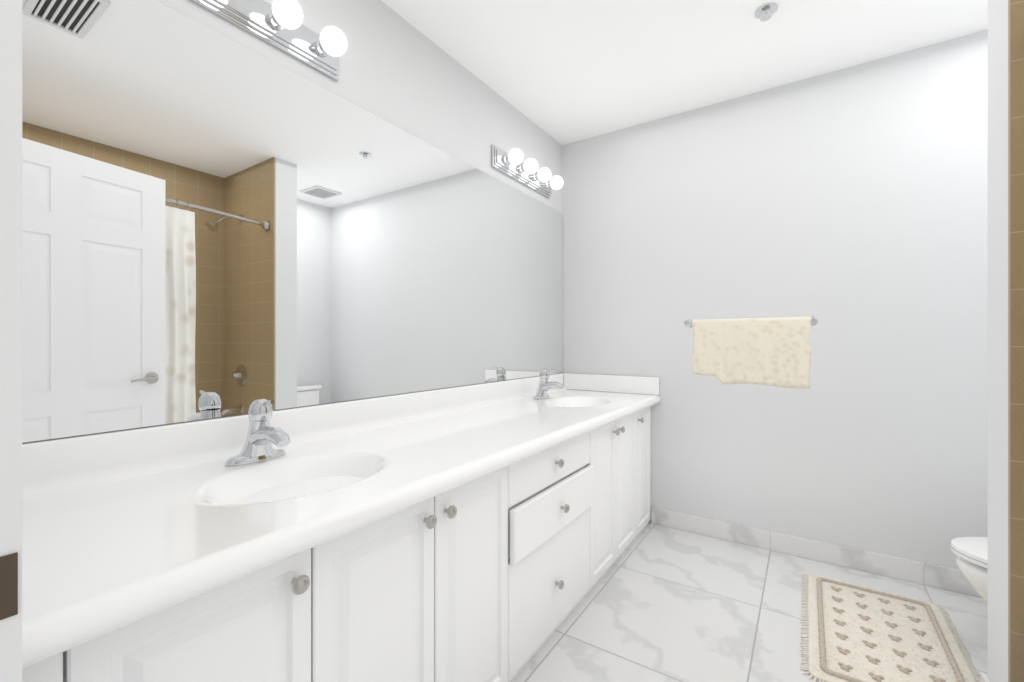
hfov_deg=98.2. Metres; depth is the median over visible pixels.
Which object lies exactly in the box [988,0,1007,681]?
wall
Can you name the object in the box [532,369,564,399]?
faucet
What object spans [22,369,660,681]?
bathroom vanity
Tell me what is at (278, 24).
sconce
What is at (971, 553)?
toilet
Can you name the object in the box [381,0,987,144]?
ceiling
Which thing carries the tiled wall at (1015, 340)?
attached to the wall at (997, 340)
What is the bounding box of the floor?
[511,522,987,681]
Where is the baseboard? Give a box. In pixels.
[651,507,981,597]
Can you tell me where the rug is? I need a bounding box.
[800,574,980,681]
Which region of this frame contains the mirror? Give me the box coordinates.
[22,0,562,442]
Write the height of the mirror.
1.067 m
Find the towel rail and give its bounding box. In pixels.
[684,316,817,388]
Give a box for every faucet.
[224,398,290,466]
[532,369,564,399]
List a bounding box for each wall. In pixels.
[22,0,561,443]
[562,29,987,569]
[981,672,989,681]
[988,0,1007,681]
[1008,0,1023,681]
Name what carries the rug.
on the floor
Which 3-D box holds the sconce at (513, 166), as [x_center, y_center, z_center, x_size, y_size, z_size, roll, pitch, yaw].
[0.122,-0.965,2.530,0.139,0.116,0.620,0,0,34]
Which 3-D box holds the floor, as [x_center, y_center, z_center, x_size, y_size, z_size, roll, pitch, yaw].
[0.364,1.135,0.701,2.770,0.100,3.970,0,0,34]
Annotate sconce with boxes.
[191,0,346,80]
[492,144,562,197]
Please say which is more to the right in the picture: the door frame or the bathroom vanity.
the bathroom vanity
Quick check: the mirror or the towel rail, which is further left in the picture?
the mirror
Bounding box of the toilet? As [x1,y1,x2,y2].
[951,537,987,603]
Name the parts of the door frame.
door jamb strike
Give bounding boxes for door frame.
[0,0,21,681]
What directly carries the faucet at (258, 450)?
on the bathroom vanity
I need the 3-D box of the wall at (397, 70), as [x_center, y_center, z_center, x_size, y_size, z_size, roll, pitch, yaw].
[-0.748,-0.115,1.440,0.100,2.400,3.970,0,0,34]
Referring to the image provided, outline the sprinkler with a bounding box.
[755,3,777,21]
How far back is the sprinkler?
1.75 m
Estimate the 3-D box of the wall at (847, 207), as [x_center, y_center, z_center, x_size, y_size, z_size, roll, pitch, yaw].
[1.434,-0.115,2.313,2.570,2.400,0.100,0,0,34]
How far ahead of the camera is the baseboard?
2.18 m

